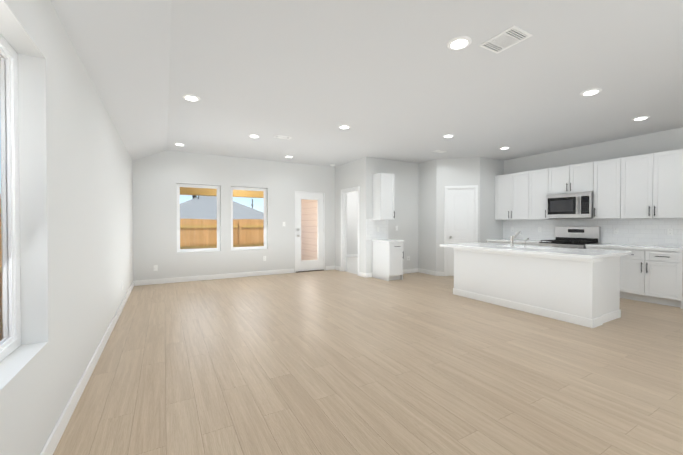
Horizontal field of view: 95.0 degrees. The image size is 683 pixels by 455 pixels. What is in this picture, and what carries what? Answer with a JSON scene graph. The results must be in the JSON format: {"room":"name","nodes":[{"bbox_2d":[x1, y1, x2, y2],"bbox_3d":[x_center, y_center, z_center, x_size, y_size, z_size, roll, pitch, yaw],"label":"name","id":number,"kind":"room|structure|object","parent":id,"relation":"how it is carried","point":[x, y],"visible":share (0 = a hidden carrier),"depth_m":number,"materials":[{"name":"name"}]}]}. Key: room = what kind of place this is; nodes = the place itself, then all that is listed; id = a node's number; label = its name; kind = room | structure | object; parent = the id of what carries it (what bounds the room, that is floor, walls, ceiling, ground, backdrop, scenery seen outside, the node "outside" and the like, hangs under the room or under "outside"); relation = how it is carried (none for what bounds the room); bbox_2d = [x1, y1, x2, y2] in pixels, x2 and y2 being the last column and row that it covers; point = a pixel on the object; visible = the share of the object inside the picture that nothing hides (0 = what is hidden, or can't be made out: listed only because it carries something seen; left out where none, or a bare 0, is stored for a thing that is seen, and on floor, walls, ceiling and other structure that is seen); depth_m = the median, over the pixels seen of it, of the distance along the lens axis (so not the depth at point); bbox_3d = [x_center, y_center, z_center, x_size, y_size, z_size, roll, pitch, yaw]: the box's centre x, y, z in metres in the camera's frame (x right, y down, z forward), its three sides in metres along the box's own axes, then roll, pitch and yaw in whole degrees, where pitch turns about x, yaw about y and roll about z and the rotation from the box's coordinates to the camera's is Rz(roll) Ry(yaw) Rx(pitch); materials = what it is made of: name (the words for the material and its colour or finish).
{"room":"kitchen","nodes":[
{"label":"kitchen","id":0,"kind":"room"},
{"bbox_2d":[0,0,132,454],"bbox_3d":[-1.864,-0.017,2.037,0.160,2.460,9.720,0,1,-30],"label":"wall","id":1,"kind":"structure","parent":0,"point":[76,209],"depth_m":1.81,"materials":[{"name":"white paint"}]},
{"bbox_2d":[0,34,20,361],"bbox_3d":[-1.440,-0.133,1.184,0.053,1.487,0.917,0,1,-30],"label":"window","id":2,"kind":"structure","parent":1,"relation":"in","point":[10,342],"depth_m":1.54,"materials":[{"name":"white plastic"}]},
{"bbox_2d":[40,281,134,454],"bbox_3d":[-1.788,1.160,2.094,0.017,0.105,9.400,0,1,-30],"label":"baseboard","id":3,"kind":"structure","parent":1,"relation":"attached to","point":[52,442],"depth_m":2.17,"materials":[{"name":"white paint"}]},
{"bbox_2d":[132,150,334,280],"bbox_3d":[-2.182,-0.221,7.350,4.530,2.750,0.160,0,1,-30],"label":"wall","id":4,"kind":"structure","parent":0,"point":[158,177],"depth_m":6.97,"materials":[{"name":"white paint"}]},
{"bbox_2d":[176,184,219,251],"bbox_3d":[-3.131,-0.191,6.864,0.867,1.457,0.060,0,1,-30],"label":"window","id":5,"kind":"structure","parent":4,"relation":"in","point":[178,186],"depth_m":6.84,"materials":[{"name":"white plastic"}]},
{"bbox_2d":[135,269,293,285],"bbox_3d":[-2.634,1.105,7.009,3.335,0.105,0.014,0,1,-30],"label":"baseboard","id":6,"kind":"structure","parent":4,"relation":"attached to","point":[271,272],"depth_m":6.85,"materials":[{"name":"white paint"}]},
{"bbox_2d":[231,187,266,249],"bbox_3d":[-2.196,-0.197,7.394,0.847,1.457,0.060,0,1,-30],"label":"window","id":7,"kind":"structure","parent":4,"relation":"in","point":[264,216],"depth_m":7.41,"materials":[{"name":"white plastic"}]},
{"bbox_2d":[295,191,324,272],"bbox_3d":[-0.829,0.122,8.089,0.836,2.048,0.213,0,1,-30],"label":"patio door","id":8,"kind":"structure","parent":4,"relation":"in","point":[303,265],"depth_m":8.09,"materials":[{"name":"white paint"}]},
{"bbox_2d":[301,199,316,259],"bbox_3d":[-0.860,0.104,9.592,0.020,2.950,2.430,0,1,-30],"label":"window","id":9,"kind":"structure","parent":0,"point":[312,228],"depth_m":9.84,"materials":[{"name":"clear glass"}]},
{"bbox_2d":[335,158,362,271],"bbox_3d":[-0.424,-0.239,8.962,0.120,2.750,3.950,0,1,-30],"label":"wall","id":10,"kind":"structure","parent":0,"point":[349,175],"depth_m":7.82,"materials":[{"name":"white paint"}]},
{"bbox_2d":[341,186,358,275],"bbox_3d":[0.259,0.095,7.761,0.152,2.108,0.876,0,1,-30],"label":"door frame","id":11,"kind":"structure","parent":10,"relation":"attached to","point":[344,192],"depth_m":8.06,"materials":[{"name":"white paint"}]},
{"bbox_2d":[359,272,366,277],"bbox_3d":[0.492,1.103,7.229,0.017,0.105,0.274,0,1,-30],"label":"baseboard","id":12,"kind":"structure","parent":10,"relation":"attached to","point":[361,274],"depth_m":7.21,"materials":[{"name":"white paint"}]},
{"bbox_2d":[346,257,357,274],"bbox_3d":[1.242,1.186,9.923,3.830,0.120,3.950,0,1,-30],"label":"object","id":13,"kind":"structure","parent":0,"point":[352,264],"depth_m":9.20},
{"bbox_2d":[347,191,357,253],"bbox_3d":[0.272,-0.267,11.535,3.630,2.750,0.160,0,1,-30],"label":"wall","id":14,"kind":"structure","parent":0,"point":[352,222],"depth_m":11.51,"materials":[{"name":"white paint"}]},
{"bbox_2d":[347,254,357,256],"bbox_3d":[0.324,1.056,11.478,3.650,0.105,0.017,0,1,-30],"label":"baseboard","id":15,"kind":"structure","parent":14,"relation":"attached to","point":[348,255],"depth_m":11.52,"materials":[{"name":"white paint"}]},
{"bbox_2d":[50,0,682,166],"bbox_3d":[1.129,-1.576,5.114,9.100,0.590,12.430,0,1,-30],"label":"ceiling","id":16,"kind":"structure","parent":0,"point":[398,80],"depth_m":3.14,"materials":[{"name":"white paint"}]},
{"bbox_2d":[182,94,199,100],"bbox_3d":[-1.808,-1.552,3.765,0.204,0.014,0.204,0,1,-30],"label":"recessed light","id":17,"kind":"object","parent":16,"relation":"in","point":[189,97],"visible":0.94,"depth_m":3.73,"materials":[{"name":"white paint"}]},
{"bbox_2d":[248,134,259,137],"bbox_3d":[-1.508,-1.570,5.407,0.204,0.014,0.204,0,1,-30],"label":"recessed light","id":18,"kind":"object","parent":16,"relation":"in","point":[254,136],"visible":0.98,"depth_m":5.39,"materials":[{"name":"white paint"}]},
{"bbox_2d":[273,135,291,139],"bbox_3d":[-1.033,-1.573,5.481,0.300,0.008,0.160,0,1,-30],"label":"ceiling vent","id":19,"kind":"object","parent":16,"relation":"in","point":[281,137],"visible":1,"depth_m":5.48,"materials":[{"name":"white metal"}]},
{"bbox_2d":[338,125,350,128],"bbox_3d":[0.045,-1.564,4.897,0.204,0.014,0.204,0,1,-30],"label":"recessed light","id":20,"kind":"object","parent":16,"relation":"in","point":[344,126],"visible":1,"depth_m":4.87,"materials":[{"name":"white paint"}]},
{"bbox_2d":[443,134,454,137],"bbox_3d":[1.850,-1.570,5.403,0.204,0.014,0.204,0,1,-30],"label":"recessed light","id":21,"kind":"object","parent":16,"relation":"in","point":[448,135],"visible":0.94,"depth_m":5.38,"materials":[{"name":"white paint"}]},
{"bbox_2d":[447,36,471,49],"bbox_3d":[0.988,-1.539,2.626,0.204,0.014,0.204,0,1,-30],"label":"recessed light","id":22,"kind":"object","parent":16,"relation":"in","point":[459,43],"visible":0.98,"depth_m":2.61,"materials":[{"name":"white paint"}]},
{"bbox_2d":[479,25,532,53],"bbox_3d":[1.351,-1.540,2.585,0.250,0.008,0.310,0,1,-30],"label":"ceiling vent","id":23,"kind":"object","parent":16,"relation":"in","point":[506,39],"visible":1,"depth_m":2.57,"materials":[{"name":"white metal"}]},
{"bbox_2d":[580,88,601,95],"bbox_3d":[2.872,-1.550,3.602,0.204,0.014,0.204,0,1,-30],"label":"recessed light","id":24,"kind":"object","parent":16,"relation":"in","point":[589,92],"visible":1,"depth_m":3.59,"materials":[{"name":"white paint"}]},
{"bbox_2d":[631,116,649,120],"bbox_3d":[4.298,-1.560,4.492,0.204,0.014,0.204,0,1,-30],"label":"recessed light","id":25,"kind":"object","parent":16,"relation":"in","point":[640,118],"visible":0.94,"depth_m":4.48,"materials":[{"name":"white paint"}]},
{"bbox_2d":[53,270,682,454],"bbox_3d":[1.537,1.251,3.980,7.980,0.120,9.720,0,1,-30],"label":"floor","id":26,"kind":"structure","parent":0,"point":[330,362],"depth_m":2.54,"materials":[{"name":"wood"}]},
{"bbox_2d":[372,239,403,280],"bbox_3d":[1.041,0.725,7.000,0.412,0.865,0.668,0,1,-30],"label":"base cabinet","id":27,"kind":"object","parent":26,"relation":"on","point":[387,258],"visible":1,"depth_m":6.81,"materials":[{"name":"white paint"}]},
{"bbox_2d":[486,239,547,245],"bbox_3d":[3.905,0.727,6.881,0.652,0.865,1.172,0,1,-30],"label":"base cabinet","id":28,"kind":"object","parent":26,"relation":"on","point":[519,242],"visible":0.19,"depth_m":6.81,"materials":[{"name":"white paint"}]},
{"bbox_2d":[452,247,623,327],"bbox_3d":[2.836,0.770,4.787,0.886,0.824,2.054,0,1,-30],"label":"kitchen island","id":29,"kind":"object","parent":26,"relation":"on","point":[578,286],"depth_m":4.16,"materials":[{"name":"white paint"}]},
{"bbox_2d":[440,243,630,258],"bbox_3d":[2.783,0.337,4.844,1.070,0.040,2.290,0,1,-30],"label":"island countertop","id":30,"kind":"structure","parent":29,"relation":"on","point":[565,253],"depth_m":4.29,"materials":[{"name":"white stone"}]},
{"bbox_2d":[510,231,521,247],"bbox_3d":[2.733,0.192,4.840,0.261,0.250,0.124,0,1,-30],"label":"faucet","id":31,"kind":"object","parent":30,"relation":"on","point":[512,237],"visible":1,"depth_m":4.80,"materials":[{"name":"silver metal"}]},
{"bbox_2d":[539,226,600,248],"bbox_3d":[4.356,0.581,6.015,0.721,1.175,0.760,0,1,-30],"label":"range","id":32,"kind":"object","parent":26,"relation":"on","point":[572,237],"visible":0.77,"depth_m":6.03,"materials":[{"name":"silver metal"}]},
{"bbox_2d":[585,243,682,308],"bbox_3d":[4.875,0.746,5.170,0.652,0.865,1.210,0,1,-30],"label":"base cabinet","id":33,"kind":"object","parent":26,"relation":"on","point":[651,274],"visible":0.73,"depth_m":4.82,"materials":[{"name":"white paint"}]},
{"bbox_2d":[363,157,418,272],"bbox_3d":[2.220,-0.230,8.122,3.890,2.750,0.120,0,1,-30],"label":"wall","id":34,"kind":"structure","parent":0,"point":[405,221],"depth_m":7.60,"materials":[{"name":"white paint"}]},
{"bbox_2d":[366,219,387,239],"bbox_3d":[0.834,0.052,7.265,0.629,0.475,0.008,0,1,-30],"label":"tile backsplash","id":35,"kind":"structure","parent":34,"relation":"attached to","point":[371,225],"depth_m":7.25,"materials":[{"name":"white tile"}]},
{"bbox_2d":[372,173,394,219],"bbox_3d":[0.967,-0.683,7.118,0.385,1.040,0.362,0,1,-30],"label":"upper cabinet","id":36,"kind":"object","parent":34,"relation":"attached to","point":[383,196],"visible":1,"depth_m":7.01,"materials":[{"name":"white paint"}]},
{"bbox_2d":[403,268,417,273],"bbox_3d":[1.493,1.098,7.648,1.035,0.105,0.014,0,1,-30],"label":"baseboard","id":37,"kind":"structure","parent":34,"relation":"attached to","point":[406,271],"depth_m":7.76,"materials":[{"name":"white paint"}]},
{"bbox_2d":[418,157,503,271],"bbox_3d":[2.894,-0.226,7.774,1.540,2.750,1.390,0,1,-30],"label":"wall","id":38,"kind":"structure","parent":0,"point":[436,177],"depth_m":7.35,"materials":[{"name":"white paint"}]},
{"bbox_2d":[418,268,436,275],"bbox_3d":[2.092,1.099,7.625,0.017,0.105,0.585,0,1,-30],"label":"baseboard","id":39,"kind":"structure","parent":38,"relation":"attached to","point":[424,271],"depth_m":7.61,"materials":[{"name":"white paint"}]},
{"bbox_2d":[444,185,477,275],"bbox_3d":[2.759,0.101,7.224,0.726,2.108,0.016,0,1,15],"label":"door frame","id":40,"kind":"structure","parent":38,"relation":"attached to","point":[445,221],"depth_m":7.29,"materials":[{"name":"white paint"}]},
{"bbox_2d":[447,188,474,275],"bbox_3d":[2.770,0.131,7.264,0.477,2.048,0.477,0,1,-30],"label":"pantry door","id":41,"kind":"structure","parent":38,"relation":"in","point":[460,215],"depth_m":7.25,"materials":[{"name":"white paint"}]},
{"bbox_2d":[504,127,682,246],"bbox_3d":[5.313,-0.198,5.232,0.160,2.750,8.200,0,1,-30],"label":"wall","id":42,"kind":"structure","parent":0,"point":[663,141],"depth_m":5.83,"materials":[{"name":"white paint"}]},
{"bbox_2d":[495,171,528,219],"bbox_3d":[3.936,-0.683,7.105,0.362,1.040,0.785,0,1,-30],"label":"upper cabinet","id":43,"kind":"object","parent":42,"relation":"attached to","point":[512,196],"visible":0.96,"depth_m":7.00,"materials":[{"name":"white paint"}]},
{"bbox_2d":[529,168,549,219],"bbox_3d":[4.226,-0.678,6.594,0.362,1.040,0.389,0,1,-30],"label":"upper cabinet","id":44,"kind":"object","parent":42,"relation":"attached to","point":[538,186],"visible":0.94,"depth_m":6.53,"materials":[{"name":"white paint"}]},
{"bbox_2d":[548,162,593,194],"bbox_3d":[4.512,-0.922,6.087,0.362,0.541,0.768,0,1,-30],"label":"upper cabinet","id":45,"kind":"object","parent":42,"relation":"attached to","point":[575,178],"visible":0.96,"depth_m":5.99,"materials":[{"name":"white paint"}]},
{"bbox_2d":[546,191,592,218],"bbox_3d":[4.469,-0.406,6.069,0.460,0.481,0.762,0,1,-30],"label":"over-the-range microwave","id":46,"kind":"object","parent":45,"relation":"attached to","point":[570,205],"visible":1,"depth_m":5.95,"materials":[{"name":"silver metal"}]},
{"bbox_2d":[503,218,682,246],"bbox_3d":[4.680,0.064,6.180,0.008,0.475,3.150,0,1,-30],"label":"tile backsplash","id":47,"kind":"structure","parent":42,"relation":"attached to","point":[650,231],"depth_m":5.64,"materials":[{"name":"white tile"}]},
{"bbox_2d":[593,158,620,218],"bbox_3d":[4.798,-0.667,5.585,0.362,1.040,0.390,0,1,-30],"label":"upper cabinet","id":48,"kind":"object","parent":42,"relation":"attached to","point":[607,191],"visible":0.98,"depth_m":5.51,"materials":[{"name":"white paint"}]},
{"bbox_2d":[620,149,682,218],"bbox_3d":[5.094,-0.661,5.062,0.362,1.040,0.810,0,1,-30],"label":"upper cabinet","id":49,"kind":"object","parent":42,"relation":"attached to","point":[651,185],"visible":1,"depth_m":4.99,"materials":[{"name":"white paint"}]},
{"label":"outside","id":50,"kind":"structure","parent":0,"visible":0},
{"bbox_3d":[-4.096,1.543,26.426,140.000,0.300,130.000,0,1,-30],"label":"ground","id":51,"kind":"structure","parent":50,"visible":0},
{"bbox_2d":[0,194,263,340],"bbox_3d":[3.070,0.584,3.640,38.000,2.122,19.309,0,1,-30],"label":"fence","id":52,"kind":"object","parent":51,"relation":"on","point":[246,225],"depth_m":10.45,"materials":[{"name":"brown wood"}]},
{"bbox_2d":[180,195,263,241],"bbox_3d":[-10.520,-0.617,25.059,10.000,4.250,10.000,0,1,-30],"label":"neighbor house","id":53,"kind":"structure","parent":51,"relation":"on","point":[209,207],"depth_m":22.50,"materials":[{"name":"grey"}]},
{"bbox_3d":[-2.891,1.387,8.455,4.690,0.410,2.430,0,1,-30],"label":"patio floor","id":54,"kind":"structure","parent":0,"visible":0},
{"bbox_2d":[180,187,263,197],"bbox_3d":[-3.082,-0.147,8.329,5.130,2.660,2.430,0,1,-30],"label":"roof","id":55,"kind":"structure","parent":54,"relation":"on","point":[204,191],"depth_m":9.10,"materials":[{"name":"brown"}]}
]}

